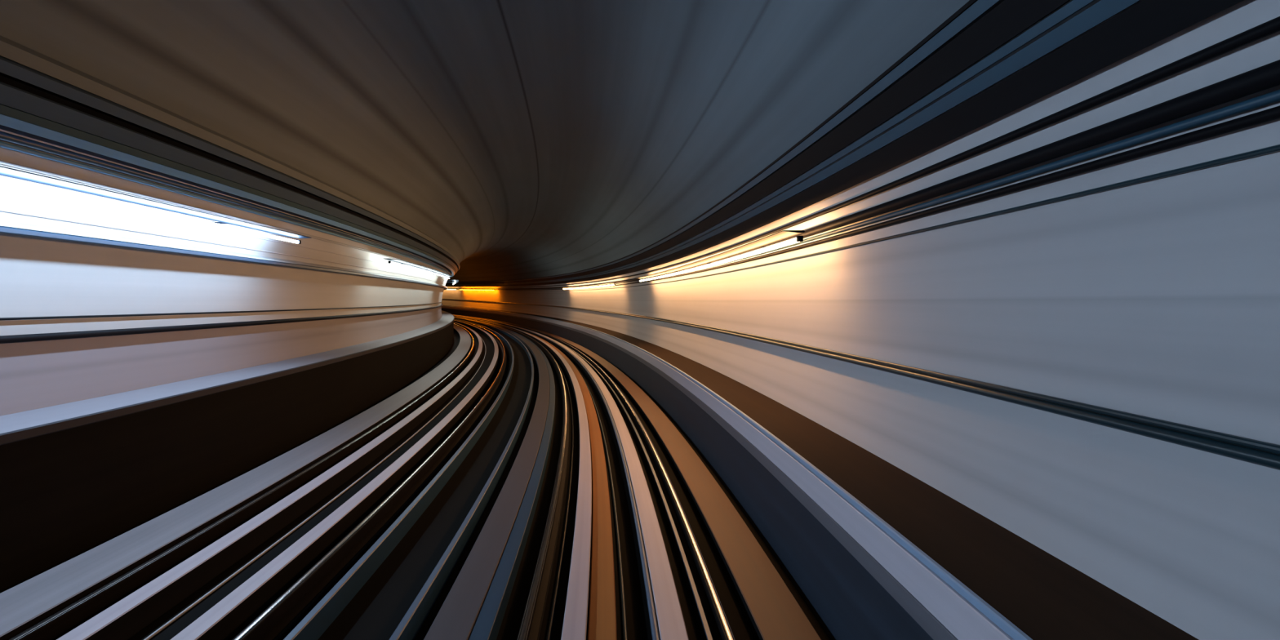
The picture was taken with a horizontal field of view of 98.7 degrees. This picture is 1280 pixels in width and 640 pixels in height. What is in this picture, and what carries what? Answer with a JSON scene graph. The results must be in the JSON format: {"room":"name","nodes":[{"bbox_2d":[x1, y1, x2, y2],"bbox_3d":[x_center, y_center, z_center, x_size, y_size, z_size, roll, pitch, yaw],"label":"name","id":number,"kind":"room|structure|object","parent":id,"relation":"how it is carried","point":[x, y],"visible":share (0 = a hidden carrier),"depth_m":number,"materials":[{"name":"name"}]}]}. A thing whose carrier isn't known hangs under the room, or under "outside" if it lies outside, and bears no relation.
{"room":"underground passage","nodes":[
{"label":"underground passage","id":0,"kind":"room"},
{"bbox_2d":[0,128,448,416],"bbox_3d":[-19.014,-1.092,34.697,13.518,5.331,98.979,1,2,-22],"label":"wall","id":1,"kind":"structure","parent":0,"point":[40,277],"depth_m":6.86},
{"bbox_2d":[0,165,311,244],"bbox_3d":[-5.198,-1.089,2.470,0.771,0.126,12.953,1,2,-3],"label":"lamp","id":2,"kind":"object","parent":1,"relation":"attached to","point":[5,171],"visible":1,"depth_m":5.52,"materials":[{"name":"white plastic"}]},
{"bbox_2d":[0,160,417,264],"bbox_3d":[-18.876,-2.988,34.670,12.669,0.823,98.636,1,2,-22],"label":"cable","id":3,"kind":"object","parent":1,"relation":"attached to","point":[1,161],"visible":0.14,"depth_m":6.38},
{"bbox_2d":[0,303,442,343],"bbox_3d":[-19.185,-1.416,34.596,12.670,0.875,98.323,1,2,-22],"label":"pipe","id":4,"kind":"object","parent":1,"relation":"attached to","point":[73,335],"visible":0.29,"depth_m":6.88,"materials":[{"name":"black metal"}]},
{"bbox_2d":[0,301,442,320],"bbox_3d":[-19.194,-1.606,34.583,12.624,0.829,98.282,1,2,-22],"label":"cable","id":5,"kind":"object","parent":1,"relation":"attached to","point":[202,313],"visible":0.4,"depth_m":6.90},
{"bbox_2d":[0,187,444,280],"bbox_3d":[-18.959,-2.766,34.642,12.652,0.819,98.538,1,2,-22],"label":"cable","id":6,"kind":"object","parent":1,"relation":"attached to","point":[0,188],"visible":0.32,"depth_m":6.59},
{"bbox_2d":[0,208,445,285],"bbox_3d":[-19.015,-2.586,34.624,12.646,0.823,98.474,1,2,-22],"label":"cable","id":7,"kind":"object","parent":1,"relation":"attached to","point":[1,210],"visible":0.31,"depth_m":6.66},
{"bbox_2d":[0,219,447,289],"bbox_3d":[-18.978,-2.441,34.649,12.807,0.940,98.606,1,2,-22],"label":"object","id":8,"kind":"object","parent":1,"relation":"attached to","point":[6,227],"visible":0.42,"depth_m":6.53,"materials":[{"name":"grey metal"}]},
{"bbox_2d":[0,164,448,279],"bbox_3d":[-18.887,-2.957,34.666,12.668,0.823,98.623,1,2,-22],"label":"cable","id":9,"kind":"object","parent":1,"relation":"attached to","point":[2,165],"visible":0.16,"depth_m":6.18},
{"bbox_2d":[0,141,449,277],"bbox_3d":[-18.803,-3.114,34.699,12.710,0.852,98.739,1,2,-22],"label":"conduit","id":10,"kind":"object","parent":1,"relation":"attached to","point":[2,144],"visible":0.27,"depth_m":6.36,"materials":[{"name":"grey metal"}]},
{"bbox_2d":[0,130,451,277],"bbox_3d":[-18.760,-3.176,34.715,12.739,0.875,98.802,1,2,-22],"label":"cable","id":11,"kind":"object","parent":1,"relation":"attached to","point":[5,136],"visible":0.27,"depth_m":6.30,"materials":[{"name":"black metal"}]},
{"bbox_2d":[384,257,453,279],"bbox_3d":[-7.361,-1.674,18.980,0.711,0.160,11.129,1,2,-12],"label":"lamp","id":12,"kind":"object","parent":1,"relation":"attached to","point":[403,263],"visible":1,"depth_m":16.34,"materials":[{"name":"white plastic"}]},
{"bbox_2d":[446,279,458,284],"bbox_3d":[-11.283,-2.264,33.022,0.686,0.176,8.748,1,2,-19],"label":"lamp","id":13,"kind":"object","parent":1,"relation":"attached to","point":[454,281],"visible":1,"depth_m":31.33,"materials":[{"name":"white plastic"}]},
{"bbox_2d":[127,325,830,639],"bbox_3d":[-20.670,0.779,34.865,43.447,1.185,99.050,1,2,-1],"label":"rail tracks","id":14,"kind":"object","parent":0,"point":[378,608],"depth_m":5.77,"materials":[{"name":"metal"}]},
{"bbox_2d":[0,310,454,593],"bbox_3d":[-18.904,-0.038,34.786,13.309,2.140,99.022,1,2,-22],"label":"walkway","id":15,"kind":"object","parent":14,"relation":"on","point":[76,477],"visible":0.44,"depth_m":6.20,"materials":[{"name":"black concrete"}]},
{"bbox_2d":[0,324,471,639],"bbox_3d":[-18.105,0.536,35.167,13.329,1.020,99.969,1,2,-22],"label":"kerb","id":16,"kind":"object","parent":14,"relation":"on","point":[24,605],"visible":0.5,"depth_m":5.44,"materials":[{"name":"grey concrete"}]},
{"bbox_2d":[8,324,475,639],"bbox_3d":[-23.207,0.487,32.893,37.125,1.020,93.476,1,2,-1],"label":"rail","id":17,"kind":"object","parent":14,"relation":"on","point":[54,627],"visible":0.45,"depth_m":5.24,"materials":[{"name":"black metal"}]},
{"bbox_2d":[56,321,482,639],"bbox_3d":[-22.924,0.490,33.022,37.292,1.020,93.835,1,2,-1],"label":"rail","id":18,"kind":"object","parent":14,"relation":"on","point":[122,620],"visible":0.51,"depth_m":5.19,"materials":[{"name":"grey metal"}]},
{"bbox_2d":[143,338,485,639],"bbox_3d":[-22.755,0.579,33.083,37.270,0.829,93.992,1,2,-1],"label":"cable","id":19,"kind":"object","parent":14,"relation":"on","point":[241,569],"visible":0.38,"depth_m":5.47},
{"bbox_2d":[170,320,498,639],"bbox_3d":[-22.359,0.495,33.274,37.590,1.020,94.533,1,2,-1],"label":"concrete plinth","id":20,"kind":"object","parent":14,"relation":"on","point":[231,614],"visible":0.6,"depth_m":5.21,"materials":[{"name":"grey concrete"}]},
{"bbox_2d":[232,319,506,639],"bbox_3d":[-22.087,0.498,33.394,37.730,1.020,94.867,1,2,-1],"label":"rail","id":21,"kind":"object","parent":14,"relation":"on","point":[273,622],"visible":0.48,"depth_m":5.29,"materials":[{"name":"silver metal"}]},
{"bbox_2d":[283,318,514,639],"bbox_3d":[-21.836,0.501,33.495,37.795,1.020,95.144,1,2,-1],"label":"rail","id":22,"kind":"object","parent":14,"relation":"on","point":[312,627],"visible":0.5,"depth_m":5.26,"materials":[{"name":"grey metal"}]},
{"bbox_2d":[389,317,533,639],"bbox_3d":[-21.292,0.506,33.738,38.085,1.020,95.817,1,2,-1],"label":"rail","id":23,"kind":"object","parent":14,"relation":"on","point":[415,617],"visible":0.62,"depth_m":5.29,"materials":[{"name":"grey metal"}]},
{"bbox_2d":[423,316,555,639],"bbox_3d":[-20.932,0.515,33.945,38.555,1.005,96.399,1,2,-1],"label":"slab","id":24,"kind":"object","parent":14,"relation":"on","point":[474,607],"visible":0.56,"depth_m":5.32,"materials":[{"name":"grey concrete"}]},
{"bbox_2d":[453,315,568,639],"bbox_3d":[-20.606,0.512,34.057,38.529,1.020,96.704,1,2,-1],"label":"rail","id":25,"kind":"object","parent":14,"relation":"on","point":[533,615],"visible":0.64,"depth_m":5.60,"materials":[{"name":"black metal"}]},
{"bbox_2d":[455,315,591,639],"bbox_3d":[-20.332,0.514,34.181,38.684,1.020,97.049,1,2,-1],"label":"concrete plinth","id":26,"kind":"object","parent":14,"relation":"on","point":[575,627],"visible":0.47,"depth_m":5.48,"materials":[{"name":"grey concrete"}]},
{"bbox_2d":[453,315,659,639],"bbox_3d":[-19.895,0.437,34.358,38.833,0.857,97.546,1,2,-1],"label":"cable","id":27,"kind":"object","parent":14,"relation":"attached to","point":[654,626],"visible":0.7,"depth_m":5.53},
{"bbox_2d":[546,360,573,639],"bbox_3d":[-20.504,0.596,34.090,38.491,0.837,96.788,1,2,-1],"label":"cable","id":28,"kind":"object","parent":14,"relation":"on","point":[557,579],"visible":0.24,"depth_m":5.64,"materials":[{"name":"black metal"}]},
{"bbox_2d":[510,326,617,639],"bbox_3d":[-20.175,0.541,34.256,38.795,0.970,97.257,1,2,-1],"label":"strip","id":29,"kind":"object","parent":14,"relation":"on","point":[602,615],"visible":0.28,"depth_m":5.44,"materials":[{"name":"brown"}]},
{"bbox_2d":[452,314,688,639],"bbox_3d":[-19.784,0.520,34.428,38.998,1.020,97.737,1,2,-1],"label":"concrete plinth","id":30,"kind":"object","parent":14,"relation":"on","point":[669,617],"visible":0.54,"depth_m":5.51,"materials":[{"name":"concrete"}]},
{"bbox_2d":[453,314,735,639],"bbox_3d":[-19.485,0.523,34.558,39.134,1.020,98.096,1,2,-1],"label":"rail","id":31,"kind":"object","parent":14,"relation":"on","point":[717,621],"visible":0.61,"depth_m":5.72,"materials":[{"name":"black metal"}]},
{"bbox_2d":[581,375,627,639],"bbox_3d":[-20.059,0.600,34.289,38.732,0.837,97.340,1,2,-1],"label":"cable","id":32,"kind":"object","parent":14,"relation":"on","point":[620,572],"visible":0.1,"depth_m":5.58,"materials":[{"name":"black metal"}]},
{"bbox_2d":[557,341,713,639],"bbox_3d":[-19.586,0.567,34.501,38.996,0.930,97.931,1,2,-1],"label":"conduit","id":33,"kind":"object","parent":14,"relation":"on","point":[705,633],"visible":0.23,"depth_m":5.82,"materials":[{"name":"black metal"}]},
{"bbox_2d":[461,315,821,639],"bbox_3d":[-19.089,0.560,34.769,39.540,0.950,98.682,1,2,-1],"label":"strip","id":34,"kind":"object","parent":14,"relation":"on","point":[770,609],"visible":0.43,"depth_m":5.62,"materials":[{"name":"orange concrete"}]},
{"bbox_2d":[441,305,1198,639],"bbox_3d":[-18.418,0.069,35.101,40.209,1.928,99.654,1,2,-1],"label":"walkway","id":35,"kind":"object","parent":14,"relation":"on","point":[1030,593],"visible":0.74,"depth_m":4.16,"materials":[{"name":"black concrete"}]},
{"bbox_2d":[441,307,958,639],"bbox_3d":[-18.752,-0.149,34.844,39.435,0.928,98.944,1,2,-1],"label":"curb","id":36,"kind":"object","parent":35,"relation":"attached to","point":[920,614],"visible":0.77,"depth_m":4.31,"materials":[{"name":"grey concrete"}]},
{"bbox_2d":[441,306,1013,639],"bbox_3d":[-18.749,-0.323,34.837,39.428,1.027,98.939,1,2,-1],"label":"kerb","id":37,"kind":"object","parent":35,"relation":"attached to","point":[959,616],"visible":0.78,"depth_m":3.83,"materials":[{"name":"grey concrete"}]},
{"bbox_2d":[0,0,1004,281],"bbox_3d":[-20.536,-4.504,34.799,43.980,3.256,99.323,1,2,-1],"label":"ceiling","id":38,"kind":"structure","parent":0,"point":[526,139],"depth_m":7.26,"materials":[{"name":"concrete"}]},
{"bbox_2d":[0,81,457,278],"bbox_3d":[-18.560,-3.398,34.800,13.029,1.178,99.179,1,2,-22],"label":"cable tray","id":39,"kind":"object","parent":38,"relation":"hanging from","point":[22,110],"visible":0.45,"depth_m":5.97,"materials":[{"name":"metal"}]},
{"bbox_2d":[0,55,459,270],"bbox_3d":[-18.441,-3.616,34.844,13.019,1.071,99.306,1,2,-22],"label":"cable tray","id":40,"kind":"object","parent":38,"relation":"hanging from","point":[14,73],"visible":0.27,"depth_m":5.79,"materials":[{"name":"metal"}]},
{"bbox_2d":[0,35,459,263],"bbox_3d":[-18.395,-3.750,34.858,12.886,0.991,99.285,1,2,-22],"label":"strip","id":41,"kind":"object","parent":38,"relation":"attached to","point":[9,49],"visible":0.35,"depth_m":5.70,"materials":[{"name":"metal"}]},
{"bbox_2d":[445,0,1070,284],"bbox_3d":[-18.513,-3.450,34.835,39.629,1.087,99.198,1,2,-1],"label":"cable tray","id":42,"kind":"object","parent":38,"relation":"hanging from","point":[1009,19],"visible":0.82,"depth_m":3.96,"materials":[{"name":"black metal"}]},
{"bbox_2d":[441,0,1279,639],"bbox_3d":[-18.165,-1.220,35.175,40.412,5.597,99.971,1,2,-1],"label":"wall","id":43,"kind":"structure","parent":0,"point":[1159,299],"depth_m":3.03,"materials":[{"name":"grey concrete"}]},
{"bbox_2d":[475,288,494,290],"bbox_3d":[-18.698,-3.486,63.116,0.742,0.260,11.957,0,2,-35],"label":"lamp","id":44,"kind":"object","parent":43,"relation":"attached to","point":[476,289],"visible":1,"depth_m":60.62,"materials":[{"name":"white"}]},
{"bbox_2d":[560,282,616,289],"bbox_3d":[-2.929,-1.814,30.091,0.756,0.197,14.245,1,2,-17],"label":"lamp","id":45,"kind":"object","parent":43,"relation":"attached to","point":[584,286],"visible":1,"depth_m":28.64,"materials":[{"name":"white plastic"}]},
{"bbox_2d":[635,230,804,281],"bbox_3d":[1.022,-1.109,12.068,0.727,0.148,12.588,1,2,-8],"label":"lamp","id":46,"kind":"object","parent":43,"relation":"attached to","point":[783,234],"visible":1,"depth_m":7.79,"materials":[{"name":"white"}]},
{"bbox_2d":[444,0,1244,286],"bbox_3d":[-18.398,-3.163,34.899,39.702,1.122,99.352,1,2,-1],"label":"cable tray","id":47,"kind":"object","parent":43,"relation":"attached to","point":[1147,23],"visible":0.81,"depth_m":3.16,"materials":[{"name":"black metal"}]},
{"bbox_2d":[441,297,1279,470],"bbox_3d":[-18.107,-1.343,35.082,39.794,0.899,99.704,1,2,-1],"label":"handrail","id":48,"kind":"object","parent":43,"relation":"attached to","point":[1253,455],"visible":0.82,"depth_m":3.04,"materials":[{"name":"black metal"}]},
{"bbox_2d":[445,144,1279,291],"bbox_3d":[-18.207,-2.506,34.990,39.686,0.828,99.546,1,2,-1],"label":"conduit","id":49,"kind":"object","parent":43,"relation":"attached to","point":[1273,148],"visible":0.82,"depth_m":2.90,"materials":[{"name":"black metal"}]},
{"bbox_2d":[447,59,1279,288],"bbox_3d":[-18.297,-2.737,34.948,39.679,0.887,99.450,1,2,-1],"label":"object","id":50,"kind":"object","parent":43,"relation":"attached to","point":[1265,77],"visible":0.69,"depth_m":2.64,"materials":[{"name":"grey metal"}]},
{"bbox_2d":[456,105,1279,290],"bbox_3d":[-18.241,-2.622,34.972,39.682,0.848,99.508,1,2,-1],"label":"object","id":51,"kind":"object","parent":43,"relation":"attached to","point":[1273,113],"visible":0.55,"depth_m":2.83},
{"bbox_2d":[467,88,1279,289],"bbox_3d":[-18.252,-2.678,34.965,39.672,0.844,99.492,1,2,-1],"label":"conduit","id":52,"kind":"object","parent":43,"relation":"attached to","point":[1273,96],"visible":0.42,"depth_m":2.72,"materials":[{"name":"grey metal"}]},
{"bbox_2d":[516,16,1279,287],"bbox_3d":[-18.316,-2.897,34.928,39.640,0.852,99.408,1,2,-1],"label":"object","id":53,"kind":"object","parent":43,"relation":"attached to","point":[1268,28],"visible":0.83,"depth_m":2.70,"materials":[{"name":"grey metal"}]}
]}

